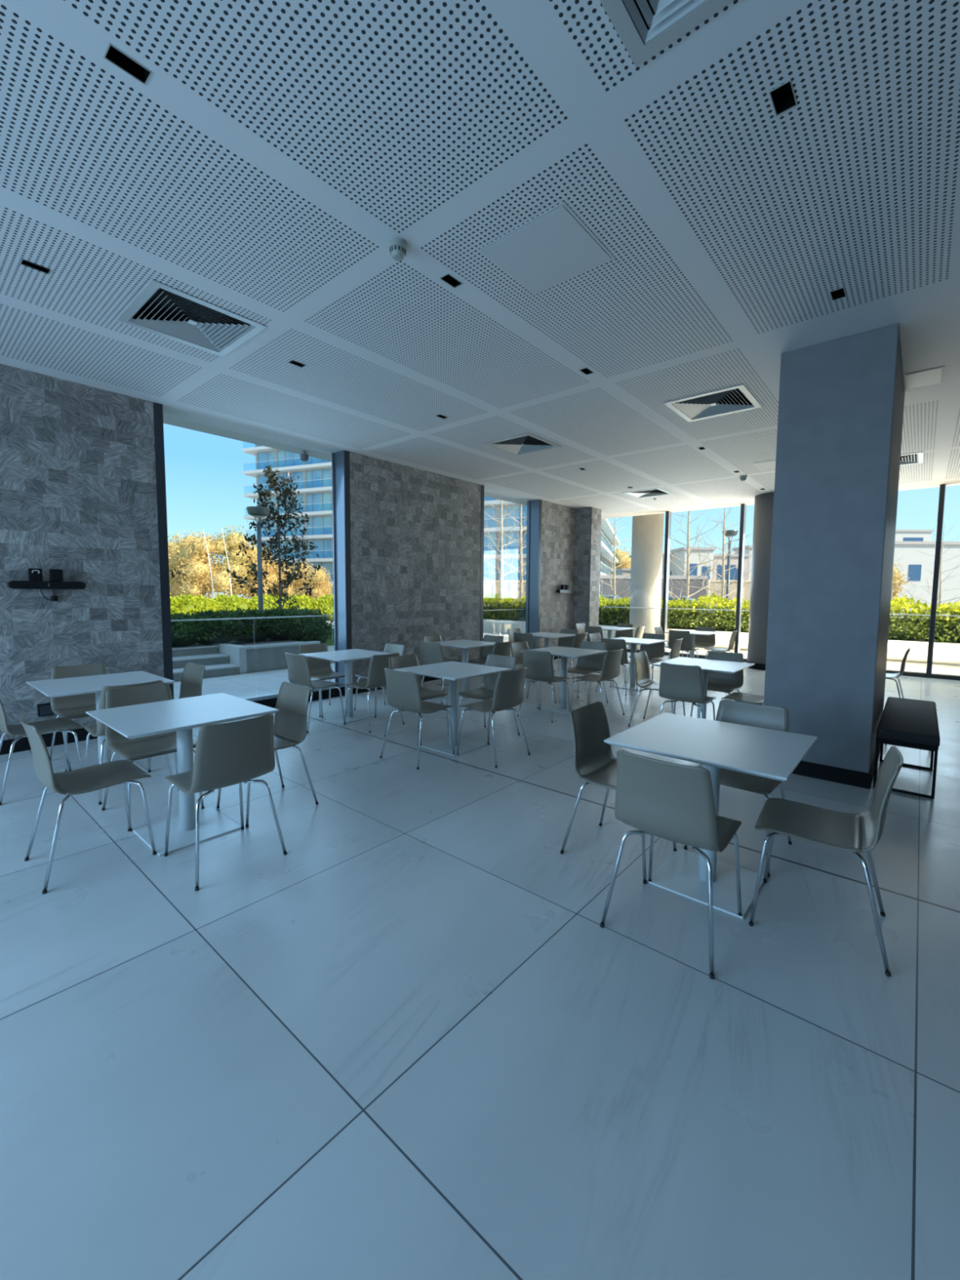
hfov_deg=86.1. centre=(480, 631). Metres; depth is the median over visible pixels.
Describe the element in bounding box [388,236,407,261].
smoke detector
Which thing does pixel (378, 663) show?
chair
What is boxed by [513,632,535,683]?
chair
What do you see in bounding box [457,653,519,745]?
chair
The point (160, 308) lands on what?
ceiling vent
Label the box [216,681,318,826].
chair
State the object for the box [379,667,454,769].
chair
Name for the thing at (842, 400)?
pillar
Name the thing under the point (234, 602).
shrub
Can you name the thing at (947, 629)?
hedge
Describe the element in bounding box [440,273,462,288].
recessed light
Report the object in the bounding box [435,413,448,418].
recessed light
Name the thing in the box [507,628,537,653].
chair
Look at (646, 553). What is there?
round column
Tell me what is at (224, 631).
rounded shrub
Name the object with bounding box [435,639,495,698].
table
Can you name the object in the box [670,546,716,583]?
house
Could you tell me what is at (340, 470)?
window
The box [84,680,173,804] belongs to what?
chair
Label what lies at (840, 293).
recessed light
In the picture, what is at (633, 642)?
table
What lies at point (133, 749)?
chair
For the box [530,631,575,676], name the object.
table
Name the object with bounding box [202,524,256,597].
leafy tree
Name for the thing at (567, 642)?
chair
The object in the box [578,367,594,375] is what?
recessed light
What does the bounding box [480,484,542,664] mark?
window
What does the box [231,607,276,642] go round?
rounded shrub
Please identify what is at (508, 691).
chair
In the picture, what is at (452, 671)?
table
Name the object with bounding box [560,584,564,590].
box
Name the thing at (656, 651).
chair
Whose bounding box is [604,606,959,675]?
glass balustrade
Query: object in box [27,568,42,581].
box
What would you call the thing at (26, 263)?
recessed light
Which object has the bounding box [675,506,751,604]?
bare tree
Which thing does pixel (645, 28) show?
ceiling vent
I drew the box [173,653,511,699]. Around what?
terrace
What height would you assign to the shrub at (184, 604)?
1.649 m
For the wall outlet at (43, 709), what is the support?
attached to the wall at (78, 484)
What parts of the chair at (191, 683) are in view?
leg, backrest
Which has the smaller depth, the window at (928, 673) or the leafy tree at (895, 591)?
the window at (928, 673)
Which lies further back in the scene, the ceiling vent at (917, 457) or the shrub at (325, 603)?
the shrub at (325, 603)
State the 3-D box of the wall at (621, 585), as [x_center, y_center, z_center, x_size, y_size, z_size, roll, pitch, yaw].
[13.055,-3.322,45.873,12.562,3.300,4.100,0,4,0]
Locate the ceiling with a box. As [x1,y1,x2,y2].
[0,0,959,519]
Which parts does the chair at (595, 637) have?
backrest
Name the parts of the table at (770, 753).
plate, post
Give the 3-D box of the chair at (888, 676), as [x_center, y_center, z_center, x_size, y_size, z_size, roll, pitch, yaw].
[5.232,0.603,6.681,0.508,0.822,0.485,4,6,42]
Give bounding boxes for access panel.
[477,201,615,294]
[752,459,775,470]
[903,365,945,389]
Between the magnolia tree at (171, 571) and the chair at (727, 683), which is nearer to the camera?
the chair at (727, 683)
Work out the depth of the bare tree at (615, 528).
18.86 m
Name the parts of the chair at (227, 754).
leg, seat, leg, backrest, leg, leg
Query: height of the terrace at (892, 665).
0.195 m
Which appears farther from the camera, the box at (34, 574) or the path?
the path
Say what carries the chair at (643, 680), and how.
on the floor
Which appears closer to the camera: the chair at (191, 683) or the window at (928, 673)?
the chair at (191, 683)
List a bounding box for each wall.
[0,363,601,740]
[599,574,707,605]
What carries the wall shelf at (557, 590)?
attached to the wall at (78, 484)
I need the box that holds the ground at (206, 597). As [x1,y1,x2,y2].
[174,596,959,681]
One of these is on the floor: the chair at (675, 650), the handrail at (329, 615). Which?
the chair at (675, 650)
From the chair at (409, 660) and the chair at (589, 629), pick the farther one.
the chair at (589, 629)
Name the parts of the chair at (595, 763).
leg, backrest, seat, leg, leg, leg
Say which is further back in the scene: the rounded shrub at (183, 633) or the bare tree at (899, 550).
the bare tree at (899, 550)
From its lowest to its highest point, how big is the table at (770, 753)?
0.750 m
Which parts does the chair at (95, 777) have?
leg, backrest, leg, seat, leg, leg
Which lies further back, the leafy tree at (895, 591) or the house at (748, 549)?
the house at (748, 549)
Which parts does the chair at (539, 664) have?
leg, backrest, leg, leg, seat, leg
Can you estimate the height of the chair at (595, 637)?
0.822 m
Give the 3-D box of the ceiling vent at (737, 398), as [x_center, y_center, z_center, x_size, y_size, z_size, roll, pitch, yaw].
[2.408,-2.409,5.314,0.750,0.133,0.750,4,6,40]
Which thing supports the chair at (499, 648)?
on the floor
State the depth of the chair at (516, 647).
6.97 m
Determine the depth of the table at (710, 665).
5.40 m
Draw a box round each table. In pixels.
[26,671,174,772]
[85,693,279,856]
[298,648,392,723]
[393,661,511,755]
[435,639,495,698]
[520,646,608,715]
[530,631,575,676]
[583,626,635,638]
[599,636,668,690]
[604,712,817,919]
[651,657,755,719]
[664,630,720,657]
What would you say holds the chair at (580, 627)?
on the floor
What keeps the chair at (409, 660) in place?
on the floor
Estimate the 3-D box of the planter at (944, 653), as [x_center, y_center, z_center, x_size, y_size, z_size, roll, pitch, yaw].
[8.145,0.290,13.414,23.000,0.480,1.110,4,6,40]
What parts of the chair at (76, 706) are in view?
leg, leg, seat, backrest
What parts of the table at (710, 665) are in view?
post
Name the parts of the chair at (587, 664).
leg, seat, leg, backrest, leg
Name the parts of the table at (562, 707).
plate, post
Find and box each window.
[153,402,351,701]
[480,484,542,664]
[626,484,959,680]
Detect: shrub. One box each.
[169,593,220,615]
[170,611,214,647]
[186,608,253,644]
[211,593,252,611]
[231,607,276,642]
[245,594,293,610]
[255,605,319,639]
[269,606,333,644]
[283,594,317,612]
[313,594,333,621]
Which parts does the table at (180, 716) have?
post, plate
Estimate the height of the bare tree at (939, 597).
4.635 m
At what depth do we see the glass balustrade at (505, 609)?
10.71 m
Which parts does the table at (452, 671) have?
post, plate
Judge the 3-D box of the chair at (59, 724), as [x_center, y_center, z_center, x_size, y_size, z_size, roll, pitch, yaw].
[-3.327,0.759,3.832,0.485,0.822,0.508,4,6,39]
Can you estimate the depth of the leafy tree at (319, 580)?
56.95 m
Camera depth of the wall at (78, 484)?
5.26 m
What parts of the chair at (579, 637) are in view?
leg, backrest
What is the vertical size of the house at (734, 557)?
6.550 m
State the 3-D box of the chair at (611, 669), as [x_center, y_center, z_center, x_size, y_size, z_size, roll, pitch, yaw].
[1.425,0.608,6.264,0.508,0.822,0.485,5,6,43]
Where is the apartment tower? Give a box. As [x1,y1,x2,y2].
[241,444,527,595]
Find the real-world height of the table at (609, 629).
0.750 m
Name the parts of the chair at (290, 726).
leg, leg, leg, seat, backrest, leg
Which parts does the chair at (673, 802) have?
leg, leg, backrest, leg, seat, leg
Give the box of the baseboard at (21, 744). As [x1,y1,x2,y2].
[0,655,560,755]
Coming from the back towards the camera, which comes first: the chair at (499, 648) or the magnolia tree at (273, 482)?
the magnolia tree at (273, 482)
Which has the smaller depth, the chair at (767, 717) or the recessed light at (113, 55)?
the recessed light at (113, 55)
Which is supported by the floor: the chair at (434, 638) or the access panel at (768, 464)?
the chair at (434, 638)
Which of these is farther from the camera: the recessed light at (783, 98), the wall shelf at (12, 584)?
the wall shelf at (12, 584)
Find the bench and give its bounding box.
[873,697,940,799]
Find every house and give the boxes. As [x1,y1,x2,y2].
[615,568,630,575]
[628,552,672,575]
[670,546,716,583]
[712,553,751,580]
[732,545,752,580]
[894,529,933,541]
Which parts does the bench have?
leg frame, leg frame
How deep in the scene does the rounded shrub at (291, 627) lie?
10.86 m
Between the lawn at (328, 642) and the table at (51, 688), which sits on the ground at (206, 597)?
the lawn at (328, 642)
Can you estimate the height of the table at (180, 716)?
0.750 m
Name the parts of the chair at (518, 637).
backrest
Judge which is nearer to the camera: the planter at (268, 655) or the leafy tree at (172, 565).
the planter at (268, 655)
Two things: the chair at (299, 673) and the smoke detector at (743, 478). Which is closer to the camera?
the chair at (299, 673)
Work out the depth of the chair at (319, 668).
6.48 m
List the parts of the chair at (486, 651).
seat, backrest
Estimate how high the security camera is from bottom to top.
0.140 m
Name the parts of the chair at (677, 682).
leg, leg, backrest, leg, seat, leg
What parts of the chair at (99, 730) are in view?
leg, seat, leg, backrest, leg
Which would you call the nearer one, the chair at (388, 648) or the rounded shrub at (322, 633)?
the chair at (388, 648)
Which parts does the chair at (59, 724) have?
leg, backrest, leg, seat, leg, leg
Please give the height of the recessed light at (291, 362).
0.055 m
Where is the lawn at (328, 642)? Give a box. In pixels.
[194,630,334,645]
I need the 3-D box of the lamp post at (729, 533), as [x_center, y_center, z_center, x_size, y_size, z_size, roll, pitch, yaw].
[10.297,-2.043,21.401,0.600,4.330,0.600,4,6,40]
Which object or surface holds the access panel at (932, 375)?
attached to the ceiling
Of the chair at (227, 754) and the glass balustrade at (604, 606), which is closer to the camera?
the chair at (227, 754)
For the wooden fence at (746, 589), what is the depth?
41.84 m
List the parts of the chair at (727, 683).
leg, seat, backrest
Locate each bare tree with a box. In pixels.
[483,500,527,604]
[483,500,527,633]
[600,517,662,608]
[661,508,748,611]
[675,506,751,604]
[890,550,921,617]
[898,523,959,618]
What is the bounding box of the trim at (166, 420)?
[163,414,527,506]
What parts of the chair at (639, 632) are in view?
backrest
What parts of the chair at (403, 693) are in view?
leg, backrest, leg, seat, leg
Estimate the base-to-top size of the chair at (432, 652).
0.822 m
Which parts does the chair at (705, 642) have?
seat, backrest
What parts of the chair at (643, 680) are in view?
leg, backrest, leg, seat, leg, leg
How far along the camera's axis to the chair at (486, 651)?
8.03 m
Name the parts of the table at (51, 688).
post, plate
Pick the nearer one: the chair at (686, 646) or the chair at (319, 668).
the chair at (319, 668)
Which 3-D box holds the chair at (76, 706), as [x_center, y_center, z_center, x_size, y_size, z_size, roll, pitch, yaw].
[-3.396,0.711,4.447,0.508,0.822,0.485,4,6,40]
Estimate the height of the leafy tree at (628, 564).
10.391 m
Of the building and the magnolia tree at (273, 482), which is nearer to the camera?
the magnolia tree at (273, 482)
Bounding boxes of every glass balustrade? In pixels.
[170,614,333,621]
[483,608,524,610]
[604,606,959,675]
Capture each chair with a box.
[0,699,83,805]
[19,715,156,893]
[49,662,127,772]
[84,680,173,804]
[102,682,204,831]
[147,662,204,772]
[164,713,287,890]
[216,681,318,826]
[284,652,344,733]
[299,643,345,716]
[343,652,404,733]
[354,643,404,710]
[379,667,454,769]
[384,653,448,745]
[420,640,466,703]
[422,635,462,685]
[456,666,530,768]
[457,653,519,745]
[467,635,503,684]
[467,640,512,699]
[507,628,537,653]
[510,640,556,708]
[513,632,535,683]
[516,648,570,722]
[552,632,587,683]
[557,628,577,671]
[559,640,608,704]
[560,701,676,884]
[570,648,624,715]
[573,622,585,661]
[584,626,603,641]
[585,632,625,686]
[595,637,637,695]
[600,749,742,979]
[614,622,633,637]
[626,626,644,646]
[626,632,665,683]
[627,650,685,726]
[640,638,683,689]
[651,626,683,668]
[658,662,715,720]
[667,630,698,659]
[684,699,791,877]
[686,626,715,657]
[690,650,743,716]
[704,631,737,659]
[721,692,764,704]
[748,746,903,976]
[885,647,911,697]
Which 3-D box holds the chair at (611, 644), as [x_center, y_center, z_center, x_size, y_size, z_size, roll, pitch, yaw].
[2.090,0.495,7.807,0.485,0.822,0.508,4,6,38]
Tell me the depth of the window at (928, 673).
11.16 m
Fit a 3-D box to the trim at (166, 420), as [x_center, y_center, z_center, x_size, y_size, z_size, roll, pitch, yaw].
[0.868,-2.426,4.511,9.100,0.290,17.020,4,6,40]
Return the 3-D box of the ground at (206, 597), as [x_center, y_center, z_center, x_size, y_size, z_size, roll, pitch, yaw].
[17.343,-5.373,96.948,220.000,0.390,230.000,4,6,40]
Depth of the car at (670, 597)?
26.47 m
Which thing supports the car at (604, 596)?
on the ground at (206, 597)
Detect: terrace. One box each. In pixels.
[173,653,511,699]
[626,645,959,675]
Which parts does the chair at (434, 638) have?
backrest, seat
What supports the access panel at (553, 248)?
attached to the ceiling
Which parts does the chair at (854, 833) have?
leg, leg, seat, leg, leg, backrest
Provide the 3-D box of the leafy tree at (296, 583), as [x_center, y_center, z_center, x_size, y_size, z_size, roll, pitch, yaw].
[-21.241,-5.943,61.730,4.075,5.528,4.877,0,4,-5]
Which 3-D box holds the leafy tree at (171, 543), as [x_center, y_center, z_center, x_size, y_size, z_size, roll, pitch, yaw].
[-38.053,-7.409,61.717,6.485,8.911,6.608,2,5,17]
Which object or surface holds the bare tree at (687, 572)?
on the ground at (206, 597)
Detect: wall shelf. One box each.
[6,580,85,589]
[555,589,573,593]
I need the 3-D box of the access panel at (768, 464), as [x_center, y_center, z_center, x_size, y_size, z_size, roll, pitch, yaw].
[4.445,-2.513,7.689,0.560,0.006,0.560,4,6,40]
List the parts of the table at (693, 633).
post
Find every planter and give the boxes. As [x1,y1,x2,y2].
[212,638,319,673]
[483,618,959,666]
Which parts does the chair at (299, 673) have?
backrest, leg, leg, seat, leg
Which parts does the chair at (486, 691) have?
leg, seat, leg, leg, backrest, leg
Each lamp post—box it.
[246,506,270,611]
[722,529,737,611]
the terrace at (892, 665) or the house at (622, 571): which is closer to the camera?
the terrace at (892, 665)
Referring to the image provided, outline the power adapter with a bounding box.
[40,589,57,600]
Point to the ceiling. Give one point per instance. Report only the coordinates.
(270, 157)
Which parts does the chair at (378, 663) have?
leg, seat, leg, leg, backrest, leg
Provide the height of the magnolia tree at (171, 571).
4.529 m
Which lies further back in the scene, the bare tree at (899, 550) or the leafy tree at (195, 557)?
the leafy tree at (195, 557)
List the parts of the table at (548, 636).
post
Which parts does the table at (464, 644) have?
post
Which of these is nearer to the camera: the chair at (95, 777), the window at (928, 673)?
the chair at (95, 777)
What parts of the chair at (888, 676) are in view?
seat, leg, leg, backrest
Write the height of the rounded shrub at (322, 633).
1.167 m
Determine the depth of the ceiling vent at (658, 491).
10.07 m
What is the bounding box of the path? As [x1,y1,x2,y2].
[326,621,508,663]
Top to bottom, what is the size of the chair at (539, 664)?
0.822 m
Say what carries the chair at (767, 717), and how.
on the floor
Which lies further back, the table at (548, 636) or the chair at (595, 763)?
the table at (548, 636)
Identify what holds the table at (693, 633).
on the floor
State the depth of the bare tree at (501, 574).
19.26 m
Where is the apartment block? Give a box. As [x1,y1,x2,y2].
[600,518,619,574]
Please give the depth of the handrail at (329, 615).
6.66 m
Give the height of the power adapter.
0.114 m
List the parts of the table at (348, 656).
post, plate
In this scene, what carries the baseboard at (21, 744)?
attached to the wall at (78, 484)
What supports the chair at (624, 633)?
on the floor
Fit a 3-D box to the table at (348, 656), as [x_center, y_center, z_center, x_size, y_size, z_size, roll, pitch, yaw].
[-1.554,0.635,6.067,0.800,0.750,0.800,4,6,40]
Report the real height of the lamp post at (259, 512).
3.330 m
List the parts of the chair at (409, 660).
leg, backrest, leg, seat, leg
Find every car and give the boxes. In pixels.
[600,595,626,608]
[661,595,715,612]
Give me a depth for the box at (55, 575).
4.75 m
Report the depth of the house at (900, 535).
79.07 m
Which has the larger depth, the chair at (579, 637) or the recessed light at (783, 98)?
the chair at (579, 637)
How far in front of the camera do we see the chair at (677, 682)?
4.91 m
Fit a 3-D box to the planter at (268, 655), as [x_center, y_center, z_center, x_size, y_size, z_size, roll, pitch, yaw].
[-4.990,0.387,10.837,3.210,0.480,1.620,4,6,40]
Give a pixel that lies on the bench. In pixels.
(904, 722)
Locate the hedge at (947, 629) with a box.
[483,592,959,643]
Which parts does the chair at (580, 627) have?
backrest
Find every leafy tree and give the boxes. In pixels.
[167,533,181,597]
[168,526,207,597]
[170,532,246,599]
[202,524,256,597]
[240,541,282,598]
[270,556,296,597]
[284,559,311,596]
[300,565,333,599]
[611,543,631,574]
[892,563,909,599]
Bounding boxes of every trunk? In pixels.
[202,528,213,598]
[221,528,232,595]
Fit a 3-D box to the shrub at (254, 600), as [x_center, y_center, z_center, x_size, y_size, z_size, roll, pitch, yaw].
[-10.442,-1.074,25.090,2.287,1.599,2.558,5,6,44]
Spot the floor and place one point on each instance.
(410, 1040)
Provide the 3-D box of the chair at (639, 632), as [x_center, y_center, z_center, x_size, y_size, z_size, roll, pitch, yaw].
[3.104,0.283,10.675,0.508,0.822,0.485,4,6,39]
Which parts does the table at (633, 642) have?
plate, post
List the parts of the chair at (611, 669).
leg, seat, leg, leg, backrest, leg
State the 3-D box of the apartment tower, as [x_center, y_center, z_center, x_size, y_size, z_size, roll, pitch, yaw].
[-11.132,-23.231,74.520,47.620,39.440,29.117,4,6,40]
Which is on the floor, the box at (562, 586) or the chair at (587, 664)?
the chair at (587, 664)
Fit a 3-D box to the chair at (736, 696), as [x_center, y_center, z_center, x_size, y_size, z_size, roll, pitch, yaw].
[2.713,0.705,5.112,0.508,0.822,0.485,4,6,40]
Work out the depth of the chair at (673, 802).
2.10 m
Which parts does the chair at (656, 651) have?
seat, backrest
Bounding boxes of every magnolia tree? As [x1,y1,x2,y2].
[168,564,185,578]
[226,465,322,608]
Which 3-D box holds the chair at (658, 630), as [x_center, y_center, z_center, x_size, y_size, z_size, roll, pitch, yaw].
[3.756,0.319,10.277,0.508,0.822,0.485,4,6,39]
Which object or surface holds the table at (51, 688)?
on the floor
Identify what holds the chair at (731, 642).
on the floor
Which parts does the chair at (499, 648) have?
backrest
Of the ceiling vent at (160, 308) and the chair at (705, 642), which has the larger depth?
the chair at (705, 642)
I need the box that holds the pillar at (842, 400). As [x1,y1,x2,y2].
[763,323,904,789]
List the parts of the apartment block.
balcony rail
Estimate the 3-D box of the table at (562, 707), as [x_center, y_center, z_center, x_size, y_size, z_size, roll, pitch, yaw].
[1.066,0.615,6.574,0.800,0.750,0.800,4,6,40]
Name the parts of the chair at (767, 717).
seat, backrest, leg, leg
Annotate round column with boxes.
[628,513,663,649]
[746,492,773,670]
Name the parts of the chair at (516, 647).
backrest, leg, leg, leg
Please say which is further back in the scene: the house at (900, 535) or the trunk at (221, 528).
the house at (900, 535)
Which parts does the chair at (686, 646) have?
backrest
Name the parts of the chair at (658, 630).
backrest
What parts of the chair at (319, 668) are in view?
backrest, leg, seat, leg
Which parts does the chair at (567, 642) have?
backrest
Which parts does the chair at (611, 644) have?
backrest, leg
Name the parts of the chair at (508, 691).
leg, seat, leg, leg, backrest, leg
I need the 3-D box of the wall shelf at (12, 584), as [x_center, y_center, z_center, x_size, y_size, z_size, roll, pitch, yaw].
[-3.996,-0.430,4.744,0.132,0.072,0.550,4,6,40]
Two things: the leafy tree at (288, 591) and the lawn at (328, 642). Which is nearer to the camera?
the lawn at (328, 642)
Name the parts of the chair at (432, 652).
backrest, leg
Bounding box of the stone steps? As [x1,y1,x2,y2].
[172,644,239,680]
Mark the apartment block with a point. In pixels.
(606, 548)
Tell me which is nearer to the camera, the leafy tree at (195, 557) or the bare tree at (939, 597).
the bare tree at (939, 597)
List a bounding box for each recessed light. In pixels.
[19,258,51,274]
[103,43,152,85]
[288,360,306,367]
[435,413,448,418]
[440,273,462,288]
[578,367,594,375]
[768,79,797,116]
[829,287,846,301]
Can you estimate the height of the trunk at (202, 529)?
7.808 m
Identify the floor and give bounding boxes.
[0,652,959,1279]
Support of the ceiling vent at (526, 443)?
in the ceiling
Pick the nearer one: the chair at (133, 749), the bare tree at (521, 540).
the chair at (133, 749)
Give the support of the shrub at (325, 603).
on the ground at (206, 597)
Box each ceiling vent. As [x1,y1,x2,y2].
[116,279,266,356]
[482,432,561,456]
[600,0,734,67]
[620,487,672,498]
[663,383,762,422]
[899,451,923,466]
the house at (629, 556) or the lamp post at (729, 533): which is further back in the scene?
the house at (629, 556)
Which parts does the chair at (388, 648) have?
leg, seat, leg, backrest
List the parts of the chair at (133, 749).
leg, leg, backrest, seat, leg, leg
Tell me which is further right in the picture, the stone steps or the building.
the building
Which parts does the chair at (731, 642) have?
seat, backrest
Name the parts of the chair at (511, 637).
backrest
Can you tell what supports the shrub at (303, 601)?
on the ground at (206, 597)
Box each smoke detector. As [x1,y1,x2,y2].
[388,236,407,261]
[739,475,746,481]
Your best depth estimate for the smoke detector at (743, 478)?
8.49 m
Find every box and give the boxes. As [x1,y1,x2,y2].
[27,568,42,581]
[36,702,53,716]
[48,568,62,581]
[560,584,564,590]
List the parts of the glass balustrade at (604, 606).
handrail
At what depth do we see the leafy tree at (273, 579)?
60.95 m
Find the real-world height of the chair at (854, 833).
0.822 m
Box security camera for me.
[299,450,308,462]
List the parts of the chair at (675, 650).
seat, backrest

